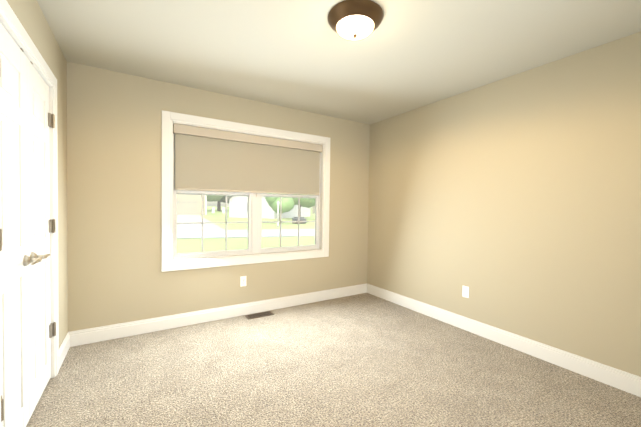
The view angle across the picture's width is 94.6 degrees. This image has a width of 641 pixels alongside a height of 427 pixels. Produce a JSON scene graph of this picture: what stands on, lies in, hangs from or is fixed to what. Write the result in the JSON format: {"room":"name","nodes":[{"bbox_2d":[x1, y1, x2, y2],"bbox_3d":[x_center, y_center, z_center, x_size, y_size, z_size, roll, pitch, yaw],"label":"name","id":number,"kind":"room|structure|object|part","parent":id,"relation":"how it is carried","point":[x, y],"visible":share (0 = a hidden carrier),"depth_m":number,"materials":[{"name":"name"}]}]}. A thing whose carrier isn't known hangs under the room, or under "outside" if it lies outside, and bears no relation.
{"room":"empty bedroom","nodes":[
{"label":"empty bedroom","id":0,"kind":"room"},
{"bbox_2d":[6,0,67,347],"bbox_3d":[-1.139,-0.015,0.746,0.140,2.440,4.112,0,1,-32],"label":"wall","id":1,"kind":"structure","parent":0,"point":[29,14],"depth_m":2.27,"materials":[{"name":"beige paint"}]},
{"bbox_2d":[0,22,55,426],"bbox_3d":[-1.618,0.153,1.661,0.101,2.029,1.003,0,1,-32],"label":"door leaf","id":2,"kind":"structure","parent":1,"relation":"in","point":[14,327],"depth_m":1.47,"materials":[{"name":"white wood"}]},
{"bbox_3d":[-1.619,0.099,1.659,0.029,1.561,1.003,0,1,-32],"label":"door hinges","id":3,"kind":"part","parent":2,"relation":"part of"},
{"bbox_3d":[-1.605,0.254,1.672,0.066,0.066,0.370,0,1,-32],"label":"door lever handles","id":4,"kind":"part","parent":2,"relation":"part of","materials":[{"name":"metal"}]},
{"bbox_2d":[0,0,58,426],"bbox_3d":[-1.674,0.116,1.625,0.158,2.127,1.146,0,1,-32],"label":"door frame","id":5,"kind":"structure","parent":1,"relation":"attached to","point":[13,23],"depth_m":2.07,"materials":[{"name":"white wood"}]},
{"bbox_2d":[27,58,50,418],"bbox_3d":[-1.775,0.146,1.851,0.035,2.029,0.486,0,1,-32],"label":"door leaf","id":6,"kind":"structure","parent":1,"relation":"in","point":[38,155],"depth_m":1.83,"materials":[{"name":"white wood"}]},
{"bbox_2d":[59,333,69,368],"bbox_3d":[-2.048,1.093,2.358,0.016,0.132,0.441,0,1,-32],"label":"baseboard","id":7,"kind":"structure","parent":1,"relation":"attached to","point":[64,347],"depth_m":2.35,"materials":[{"name":"white wood"}]},
{"bbox_2d":[67,62,369,331],"bbox_3d":[-0.770,-0.069,3.477,3.647,2.440,0.140,0,1,-32],"label":"wall","id":8,"kind":"structure","parent":0,"point":[116,275],"depth_m":2.84,"materials":[{"name":"beige paint"}]},
{"bbox_2d":[68,283,366,346],"bbox_3d":[-0.745,1.087,3.436,3.367,0.132,0.016,0,1,-32],"label":"baseboard","id":9,"kind":"structure","parent":8,"relation":"attached to","point":[99,334],"depth_m":3.10,"materials":[{"name":"white wood"}]},
{"bbox_2d":[240,276,245,286],"bbox_3d":[-0.873,0.768,3.352,0.070,0.115,0.008,0,1,-32],"label":"electrical outlet","id":10,"kind":"object","parent":8,"relation":"attached to","point":[242,280],"visible":1,"depth_m":3.35,"materials":[{"name":"white plastic"}]},
{"bbox_2d":[161,110,329,271],"bbox_3d":[-0.758,-0.215,3.475,1.965,1.574,0.169,0,1,-32],"label":"window","id":11,"kind":"structure","parent":8,"relation":"in","point":[168,119],"depth_m":3.32,"materials":[{"name":"white painted wood"}]},
{"bbox_2d":[177,194,247,251],"bbox_3d":[-1.168,0.104,3.267,0.758,0.630,0.012,0,1,-32],"label":"window grille","id":12,"kind":"object","parent":11,"relation":"attached to","point":[226,222],"depth_m":3.27,"materials":[{"name":"grey"}]},
{"bbox_3d":[-0.782,-0.219,3.515,1.737,1.342,0.068,0,1,-32],"label":"window sashes","id":13,"kind":"part","parent":11,"relation":"part of","materials":[{"name":"white plastic"}]},
{"bbox_3d":[-0.779,-0.216,3.510,1.769,1.378,0.086,0,1,-32],"label":"vinyl window frame","id":14,"kind":"part","parent":11,"relation":"part of","materials":[{"name":"white plastic"}]},
{"bbox_2d":[173,123,321,196],"bbox_3d":[-0.740,-0.550,3.447,1.757,0.704,0.058,0,1,-32],"label":"roller blind","id":15,"kind":"object","parent":11,"relation":"attached to","point":[207,159],"visible":1,"depth_m":3.36,"materials":[{"name":"beige fabric"}]},
{"bbox_2d":[262,196,315,246],"bbox_3d":[-0.389,0.104,3.751,0.758,0.630,0.012,0,1,-32],"label":"window grille","id":16,"kind":"object","parent":11,"relation":"attached to","point":[280,221],"depth_m":3.68,"materials":[{"name":"grey"}]},
{"bbox_2d":[172,122,323,261],"bbox_3d":[-0.743,-0.215,3.451,1.787,1.396,0.076,0,1,-32],"label":"liner","id":17,"kind":"object","parent":8,"relation":"attached to","point":[321,202],"visible":0.85,"depth_m":3.58,"materials":[{"name":"white"}]},
{"bbox_2d":[26,293,640,426],"bbox_3d":[0.333,1.255,1.699,3.647,0.100,4.392,0,1,-32],"label":"floor","id":18,"kind":"structure","parent":0,"point":[364,360],"depth_m":2.12,"materials":[{"name":"carpet"}]},
{"bbox_2d":[245,311,273,319],"bbox_3d":[-0.689,1.153,3.358,0.305,0.006,0.125,0,1,-32],"label":"air vent register","id":19,"kind":"object","parent":18,"relation":"on","point":[259,315],"visible":1,"depth_m":3.35,"materials":[{"name":"brown metal"}]},
{"bbox_2d":[37,0,640,123],"bbox_3d":[0.368,-1.284,1.644,3.647,0.100,4.392,0,1,-32],"label":"ceiling","id":20,"kind":"structure","parent":0,"point":[403,57],"depth_m":2.19,"materials":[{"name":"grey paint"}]},
{"bbox_2d":[328,0,383,40],"bbox_3d":[0.219,-1.176,1.874,0.351,0.129,0.351,0,1,-32],"label":"ceiling light","id":21,"kind":"object","parent":20,"relation":"attached to","point":[353,20],"visible":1,"depth_m":1.79,"materials":[{"name":"white glass"}]},
{"bbox_2d":[367,32,640,376],"bbox_3d":[1.877,-0.012,2.537,0.140,2.440,4.252,0,1,-32],"label":"wall","id":22,"kind":"structure","parent":0,"point":[513,203],"depth_m":2.54,"materials":[{"name":"beige paint"}]},
{"bbox_2d":[462,286,468,297],"bbox_3d":[1.485,0.801,3.029,0.008,0.115,0.070,0,1,-32],"label":"electrical outlet","id":23,"kind":"object","parent":22,"relation":"attached to","point":[465,291],"visible":1,"depth_m":3.03,"materials":[{"name":"white plastic"}]},
{"bbox_2d":[367,284,640,396],"bbox_3d":[1.763,1.140,2.573,0.016,0.132,4.096,0,1,-32],"label":"baseboard","id":24,"kind":"structure","parent":22,"relation":"attached to","point":[615,377],"depth_m":2.53,"materials":[{"name":"white wood"}]},
{"label":"outside","id":25,"kind":"structure","parent":0,"visible":0},
{"bbox_2d":[177,215,223,229],"bbox_3d":[-13.243,0.568,30.361,6.450,0.001,30.550,0,1,-32],"label":"driveway","id":26,"kind":"structure","parent":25,"point":[182,218],"depth_m":21.70,"materials":[{"name":"beige concrete"}]},
{"bbox_2d":[177,206,314,253],"bbox_3d":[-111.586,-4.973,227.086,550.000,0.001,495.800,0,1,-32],"label":"lawn","id":27,"kind":"structure","parent":25,"point":[292,241],"depth_m":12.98,"materials":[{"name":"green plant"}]},
{"bbox_2d":[177,190,204,214],"bbox_3d":[-26.308,-3.378,46.710,13.600,6.900,11.000,0,1,-32],"label":"house","id":28,"kind":"structure","parent":27,"relation":"on","point":[181,196],"depth_m":44.94,"materials":[{"name":"brown"}]},
{"bbox_2d":[177,199,198,214],"bbox_3d":[-19.974,-0.972,44.186,3.340,2.370,0.070,0,1,-32],"label":"garage door","id":29,"kind":"structure","parent":28,"relation":"attached to","point":[192,206],"depth_m":44.25,"materials":[{"name":"beige"}]},
{"bbox_2d":[205,195,206,214],"bbox_3d":[-23.441,-1.539,42.093,13.720,3.500,0.160,0,1,-32],"label":"board","id":30,"kind":"object","parent":28,"relation":"attached to","point":[206,205],"depth_m":45.61,"materials":[{"name":"grey"}]},
{"bbox_2d":[217,201,220,210],"bbox_3d":[-28.944,-4.203,86.278,4.132,6.773,3.837,0,1,-32],"label":"trunk","id":31,"kind":"object","parent":27,"relation":"on","point":[218,205],"depth_m":84.27,"materials":[{"name":"brown plant"}]},
{"bbox_2d":[219,196,228,202],"bbox_3d":[-28.865,-10.029,84.185,16.789,14.283,17.903,0,1,-32],"label":"crown","id":32,"kind":"object","parent":31,"relation":"attached to","point":[223,198],"depth_m":82.17,"materials":[{"name":"green plant"}]},
{"bbox_2d":[231,192,309,218],"bbox_3d":[-6.442,-1.826,40.612,6.500,4.600,10.000,1,1,23],"label":"house","id":33,"kind":"structure","parent":27,"relation":"on","point":[243,212],"depth_m":36.74,"materials":[{"name":"grey"}]},
{"bbox_2d":[229,198,230,216],"bbox_3d":[-11.386,-0.722,37.328,0.163,2.400,0.163,1,1,22],"label":"board","id":34,"kind":"object","parent":33,"relation":"attached to","point":[230,210],"depth_m":37.27,"materials":[{"name":"grey"}]},
{"bbox_2d":[277,201,279,226],"bbox_3d":[-2.967,0.051,20.683,0.209,1.800,0.220,0,1,-32],"label":"lamp post","id":35,"kind":"object","parent":27,"relation":"on","point":[278,202],"depth_m":20.66,"materials":[{"name":"grey"}]},
{"bbox_2d":[292,217,305,223],"bbox_3d":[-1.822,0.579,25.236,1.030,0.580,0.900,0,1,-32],"label":"car","id":36,"kind":"object","parent":27,"relation":"on","point":[296,219],"depth_m":24.97,"materials":[{"name":"grey"}]},
{"bbox_2d":[177,229,314,237],"bbox_3d":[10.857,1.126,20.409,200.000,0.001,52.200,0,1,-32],"label":"street","id":37,"kind":"structure","parent":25,"point":[213,233],"depth_m":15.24,"materials":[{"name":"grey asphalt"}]},
{"bbox_2d":[178,229,283,230],"bbox_3d":[9.671,1.058,22.319,200.000,0.001,48.300,0,1,-32],"label":"curb","id":38,"kind":"object","parent":37,"relation":"on","point":[262,229],"depth_m":18.00,"materials":[{"name":"beige concrete"}]},
{"bbox_3d":[-2.296,-0.484,32.896,0.888,2.362,1.003,0,1,-32],"label":"trunk","id":39,"kind":"object","parent":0,"visible":0},
{"bbox_2d":[293,194,314,207],"bbox_3d":[-2.302,-2.294,33.422,4.274,3.352,4.508,0,1,-32],"label":"crown","id":40,"kind":"object","parent":39,"relation":"attached to","point":[306,203],"depth_m":32.03,"materials":[{"name":"green plant"}]},
{"bbox_3d":[-31.169,-3.541,73.748,4.700,5.930,2.130,0,1,-32],"label":"trunk","id":41,"kind":"object","parent":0,"visible":0},
{"bbox_2d":[207,191,223,201],"bbox_3d":[-29.801,-8.258,72.216,13.218,10.630,11.028,0,1,-32],"label":"crown","id":42,"kind":"object","parent":41,"relation":"attached to","point":[217,198],"depth_m":70.74,"materials":[{"name":"green plant"}]},
{"bbox_3d":[-3.694,0.119,24.319,0.540,1.487,0.635,0,1,-32],"label":"trunk","id":43,"kind":"object","parent":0,"visible":0},
{"bbox_2d":[265,193,293,212],"bbox_3d":[-3.389,-0.976,24.297,2.263,2.000,2.139,0,1,-32],"label":"crown","id":44,"kind":"object","parent":43,"relation":"attached to","point":[274,200],"depth_m":23.60,"materials":[{"name":"green plant"}]}
]}

